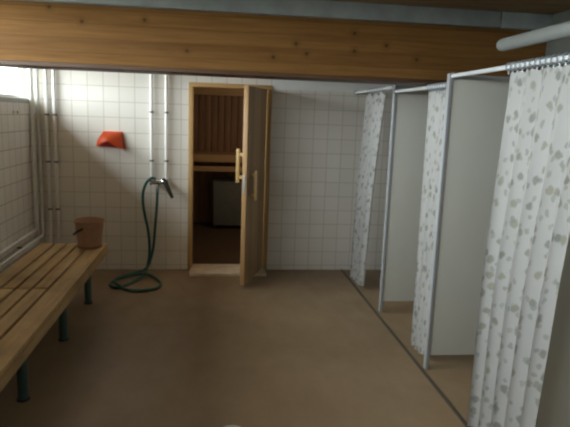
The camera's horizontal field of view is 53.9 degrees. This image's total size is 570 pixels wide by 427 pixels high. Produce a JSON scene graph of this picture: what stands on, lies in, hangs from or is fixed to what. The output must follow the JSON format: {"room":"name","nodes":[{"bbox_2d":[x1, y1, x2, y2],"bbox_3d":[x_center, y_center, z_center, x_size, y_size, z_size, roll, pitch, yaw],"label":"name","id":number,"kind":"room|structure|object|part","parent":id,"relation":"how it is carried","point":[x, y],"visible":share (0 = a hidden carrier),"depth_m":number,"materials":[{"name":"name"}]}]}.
{"room":"shower room","nodes":[
{"label":"shower room","id":0,"kind":"room"},
{"bbox_2d":[0,102,36,273],"bbox_3d":[-2.095,0.374,1.942,0.120,1.690,7.370,1,10,-7],"label":"wall","id":1,"kind":"structure","parent":0,"point":[16,178],"depth_m":5.00,"materials":[{"name":"white tile"}]},
{"bbox_2d":[0,68,28,98],"bbox_3d":[-2.088,-0.810,2.038,0.124,0.610,6.770,1,10,-7],"label":"window","id":2,"kind":"structure","parent":1,"relation":"in","point":[20,72],"depth_m":5.33,"materials":[{"name":"white paint"}]},
{"bbox_2d":[0,97,28,102],"bbox_3d":[-1.995,-0.435,1.774,0.012,0.039,7.300,1,10,-7],"label":"trim","id":3,"kind":"structure","parent":1,"relation":"attached to","point":[2,99],"depth_m":4.92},
{"bbox_2d":[0,69,37,255],"bbox_3d":[-2.034,-0.219,2.204,0.047,1.943,6.475,1,10,-7],"label":"pipe","id":4,"kind":"object","parent":1,"relation":"attached to","point":[18,241],"visible":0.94,"depth_m":5.34,"materials":[{"name":"white metal"}]},
{"bbox_2d":[0,69,39,270],"bbox_3d":[-2.042,-0.160,2.242,0.043,2.073,6.530,1,10,-7],"label":"pipe","id":5,"kind":"object","parent":1,"relation":"attached to","point":[38,231],"visible":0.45,"depth_m":5.39,"materials":[{"name":"white metal"}]},
{"bbox_2d":[0,69,44,267],"bbox_3d":[-2.021,-0.191,2.249,0.085,2.013,6.550,1,10,-7],"label":"pipe","id":6,"kind":"object","parent":1,"relation":"attached to","point":[31,243],"visible":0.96,"depth_m":5.42,"materials":[{"name":"white metal"}]},
{"bbox_2d":[23,68,392,269],"bbox_3d":[-0.491,-0.578,5.802,4.240,2.360,0.120,1,10,-7],"label":"wall","id":7,"kind":"structure","parent":0,"point":[316,136],"depth_m":5.73,"materials":[{"name":"white tile"}]},
{"bbox_2d":[43,69,52,242],"bbox_3d":[-2.317,-0.588,5.484,0.043,2.358,0.056,1,10,-7],"label":"pipe","id":8,"kind":"object","parent":7,"relation":"attached to","point":[46,114],"visible":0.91,"depth_m":5.47,"materials":[{"name":"white metal"}]},
{"bbox_2d":[51,70,60,242],"bbox_3d":[-2.245,-0.587,5.493,0.043,2.358,0.056,1,10,-7],"label":"pipe","id":9,"kind":"object","parent":7,"relation":"attached to","point":[54,114],"visible":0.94,"depth_m":5.48,"materials":[{"name":"white metal"}]},
{"bbox_2d":[96,131,124,148],"bbox_3d":[-1.716,-0.721,5.494,0.268,0.164,0.137,1,10,-7],"label":"holder","id":10,"kind":"object","parent":7,"relation":"attached to","point":[114,139],"visible":1,"depth_m":5.49,"materials":[{"name":"orange plastic"}]},
{"bbox_2d":[149,74,153,176],"bbox_3d":[-1.318,-1.039,5.527,0.043,1.413,0.056,1,10,-7],"label":"pipe","id":11,"kind":"object","parent":7,"relation":"attached to","point":[151,111],"visible":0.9,"depth_m":5.54,"materials":[{"name":"white metal"}]},
{"bbox_2d":[149,178,173,197],"bbox_3d":[-1.246,-0.263,5.625,0.261,0.209,0.127,1,10,-7],"label":"tap","id":12,"kind":"object","parent":7,"relation":"attached to","point":[164,181],"visible":0.96,"depth_m":5.58,"materials":[{"name":"silver metal"}]},
{"bbox_2d":[108,177,161,291],"bbox_3d":[-1.407,0.172,5.326,0.493,0.982,0.699,1,10,-7],"label":"garden hose","id":13,"kind":"object","parent":12,"relation":"hanging from","point":[144,273],"visible":1,"depth_m":5.57,"materials":[{"name":"green rubber"}]},
{"bbox_3d":[-1.173,-0.252,5.591,0.122,0.204,0.050,4,10,10],"label":"lever","id":14,"kind":"part","parent":12,"relation":"part of","materials":[{"name":"black plastic"}]},
{"bbox_2d":[164,75,168,178],"bbox_3d":[-1.175,-1.037,5.545,0.043,1.413,0.056,1,10,-7],"label":"pipe","id":15,"kind":"object","parent":7,"relation":"attached to","point":[166,112],"visible":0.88,"depth_m":5.56,"materials":[{"name":"white metal"}]},
{"bbox_2d":[188,82,271,284],"bbox_3d":[-0.542,-0.304,5.498,0.830,1.920,0.796,1,10,-7],"label":"door","id":16,"kind":"structure","parent":7,"relation":"in","point":[255,176],"depth_m":5.57,"materials":[{"name":"brown wood"}]},
{"bbox_3d":[-0.601,0.591,5.863,0.780,0.030,0.380,1,10,-7],"label":"sill","id":17,"kind":"part","parent":16,"relation":"part of","materials":[{"name":"brown wood"}]},
{"bbox_3d":[-0.411,-0.439,5.172,0.076,0.310,0.040,4,10,12],"label":"pull handle","id":18,"kind":"part","parent":16,"relation":"part of","materials":[{"name":"brown wood"}]},
{"bbox_3d":[-0.374,-0.267,5.123,0.018,0.180,0.003,4,10,12],"label":"lock plate","id":19,"kind":"part","parent":16,"relation":"part of","materials":[{"name":"metal"}]},
{"bbox_3d":[-0.291,-0.266,5.249,0.068,0.280,0.045,4,10,12],"label":"pull handle","id":20,"kind":"part","parent":16,"relation":"part of","materials":[{"name":"brown wood"}]},
{"bbox_2d":[273,79,392,93],"bbox_3d":[0.719,-1.478,5.726,1.683,0.473,0.006,1,10,-7],"label":"wall strip","id":21,"kind":"object","parent":7,"relation":"attached to","point":[277,84],"visible":0.21,"depth_m":5.72,"materials":[{"name":"white paint"}]},
{"bbox_2d":[354,86,392,94],"bbox_3d":[0.808,-1.131,5.139,0.044,0.043,1.282,1,10,-7],"label":"rail","id":22,"kind":"object","parent":7,"relation":"attached to","point":[389,87],"visible":0.8,"depth_m":5.12,"materials":[{"name":"metal"}]},
{"bbox_2d":[350,86,386,285],"bbox_3d":[0.766,-0.221,5.251,0.075,1.876,0.662,1,10,-7],"label":"shower curtain","id":23,"kind":"object","parent":22,"relation":"hanging from","point":[375,105],"visible":0.94,"depth_m":5.26,"materials":[{"name":"white fabric"}]},
{"bbox_2d":[193,94,243,221],"bbox_3d":[-0.913,-0.953,8.343,2.846,2.200,0.060,1,10,-7],"label":"wall","id":24,"kind":"structure","parent":0,"point":[218,119],"depth_m":8.27,"materials":[{"name":"brown wood"}]},
{"bbox_2d":[194,87,243,95],"bbox_3d":[-0.900,-1.798,8.152,2.780,0.150,0.021,1,10,-7],"label":"trim","id":25,"kind":"structure","parent":24,"relation":"attached to","point":[197,90],"depth_m":8.14,"materials":[{"name":"brown wood"}]},
{"bbox_2d":[0,222,473,426],"bbox_3d":[-0.241,1.056,3.637,4.240,0.100,10.200,1,10,-7],"label":"floor","id":26,"kind":"structure","parent":0,"point":[279,348],"depth_m":3.77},
{"bbox_2d":[0,243,108,402],"bbox_3d":[-1.564,0.893,2.665,0.562,0.460,4.675,1,10,-7],"label":"slatted bench","id":27,"kind":"object","parent":26,"relation":"on","point":[37,290],"visible":0.94,"depth_m":3.59,"materials":[{"name":"brown wood"}]},
{"bbox_3d":[-1.462,0.850,3.112,0.058,0.382,0.058,1,10,-7],"label":"leg","id":28,"kind":"part","parent":27,"relation":"part of","materials":[{"name":"metal"}]},
{"bbox_3d":[-1.565,0.702,3.943,0.058,0.382,0.058,1,10,-7],"label":"leg","id":29,"kind":"part","parent":27,"relation":"part of","materials":[{"name":"metal"}]},
{"bbox_3d":[-1.660,0.565,4.715,0.058,0.382,0.058,1,10,-7],"label":"leg","id":30,"kind":"part","parent":27,"relation":"part of","materials":[{"name":"metal"}]},
{"bbox_2d":[73,217,104,249],"bbox_3d":[-1.663,0.169,4.764,0.256,0.240,0.263,1,10,-7],"label":"bucket","id":31,"kind":"object","parent":27,"relation":"on","point":[89,230],"visible":1,"depth_m":4.69,"materials":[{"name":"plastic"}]},
{"bbox_2d":[193,151,242,171],"bbox_3d":[-0.913,-0.333,8.090,2.760,1.065,0.610,1,10,-7],"label":"bench","id":32,"kind":"object","parent":26,"relation":"on","point":[198,156],"visible":0.13,"depth_m":7.72,"materials":[{"name":"brown wood"}]},
{"bbox_3d":[-0.897,-0.848,8.016,2.760,0.025,0.580,1,10,-7],"label":"seat","id":33,"kind":"part","parent":32,"relation":"part of","materials":[{"name":"brown wood"}]},
{"bbox_3d":[-0.866,-0.615,7.749,2.760,0.070,0.030,1,10,-7],"label":"rail","id":34,"kind":"part","parent":32,"relation":"part of","materials":[{"name":"brown wood"}]},
{"bbox_2d":[213,178,241,228],"bbox_3d":[-0.834,-0.149,8.159,0.440,0.685,0.420,1,10,-7],"label":"heater","id":35,"kind":"object","parent":26,"relation":"on","point":[227,194],"visible":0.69,"depth_m":7.96,"materials":[{"name":"grey metal"}]},
{"bbox_2d":[340,269,469,426],"bbox_3d":[0.984,1.146,3.072,0.023,0.004,6.168,1,10,-7],"label":"floor strip","id":36,"kind":"object","parent":26,"relation":"on","point":[427,376],"visible":1,"depth_m":3.84,"materials":[{"name":"metal"}]},
{"bbox_2d":[378,85,445,311],"bbox_3d":[1.256,-0.093,4.702,0.836,1.905,0.040,1,10,-7],"label":"wall","id":37,"kind":"structure","parent":26,"relation":"on","point":[409,109],"depth_m":4.64,"materials":[{"name":"metal"}]},
{"bbox_3d":[0.853,-0.099,4.651,0.024,1.905,0.040,1,10,-7],"label":"post","id":38,"kind":"part","parent":37,"relation":"part of","materials":[{"name":"metal"}]},
{"bbox_2d":[423,73,509,368],"bbox_3d":[1.382,0.095,3.625,0.848,1.912,0.040,1,10,-7],"label":"wall","id":39,"kind":"structure","parent":26,"relation":"on","point":[475,105],"depth_m":3.56,"materials":[{"name":"metal"}]},
{"bbox_2d":[393,83,446,93],"bbox_3d":[0.949,-0.883,3.961,0.044,0.043,1.058,1,10,-7],"label":"rail","id":40,"kind":"object","parent":39,"relation":"attached to","point":[395,91],"visible":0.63,"depth_m":4.00,"materials":[{"name":"metal"}]},
{"bbox_2d":[411,82,446,354],"bbox_3d":[0.959,0.060,3.773,0.043,1.833,0.341,1,10,-7],"label":"shower curtain","id":41,"kind":"object","parent":40,"relation":"hanging from","point":[436,102],"visible":0.85,"depth_m":3.77,"materials":[{"name":"white fabric"}]},
{"bbox_3d":[0.974,0.089,3.574,0.024,1.912,0.040,1,10,-7],"label":"post","id":42,"kind":"part","parent":39,"relation":"part of","materials":[{"name":"metal"}]},
{"bbox_2d":[449,55,569,79],"bbox_3d":[1.251,-0.490,1.468,0.044,0.043,3.939,1,10,-7],"label":"rail","id":43,"kind":"object","parent":39,"relation":"attached to","point":[452,76],"visible":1,"depth_m":2.77,"materials":[{"name":"metal"}]},
{"bbox_2d":[467,52,569,426],"bbox_3d":[1.080,0.254,2.560,0.090,1.893,0.702,1,10,-7],"label":"shower curtain","id":44,"kind":"object","parent":43,"relation":"hanging from","point":[529,231],"visible":0.94,"depth_m":2.53,"materials":[{"name":"white fabric"}]},
{"bbox_2d":[535,234,569,426],"bbox_3d":[1.545,0.295,2.505,0.800,1.912,0.040,1,10,-7],"label":"wall","id":45,"kind":"structure","parent":26,"relation":"on","point":[554,404],"depth_m":2.52,"materials":[{"name":"metal"}]},
{"bbox_2d":[326,0,569,14],"bbox_3d":[-0.004,-1.114,1.998,4.240,0.030,7.487,1,10,-7],"label":"ceiling","id":46,"kind":"structure","parent":0,"point":[551,7],"depth_m":3.56,"materials":[{"name":"white paint"}]},
{"bbox_2d":[496,21,569,50],"bbox_3d":[1.310,-0.870,1.984,0.068,0.352,2.135,1,10,-7],"label":"tube light","id":47,"kind":"object","parent":46,"relation":"hanging from","point":[561,30],"visible":1,"depth_m":2.67,"materials":[{"name":"plastic"}]},
{"bbox_2d":[544,10,569,67],"bbox_3d":[2.015,0.103,2.400,0.100,2.360,7.370,1,10,-7],"label":"wall","id":48,"kind":"structure","parent":0,"point":[560,46],"depth_m":3.71,"materials":[{"name":"grey paint"}]},
{"bbox_2d":[0,0,546,85],"bbox_3d":[-0.216,-1.113,3.766,4.020,0.381,0.300,1,10,-7],"label":"ceiling beam","id":49,"kind":"structure","parent":48,"relation":"attached to","point":[33,35],"depth_m":3.62,"materials":[{"name":"brown wood"}]},
{"bbox_2d":[14,0,553,30],"bbox_3d":[-0.205,-1.347,3.700,4.020,0.102,0.350,1,10,-7],"label":"ceiling","id":50,"kind":"structure","parent":48,"relation":"attached to","point":[323,9],"depth_m":3.61,"materials":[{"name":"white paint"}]}
]}

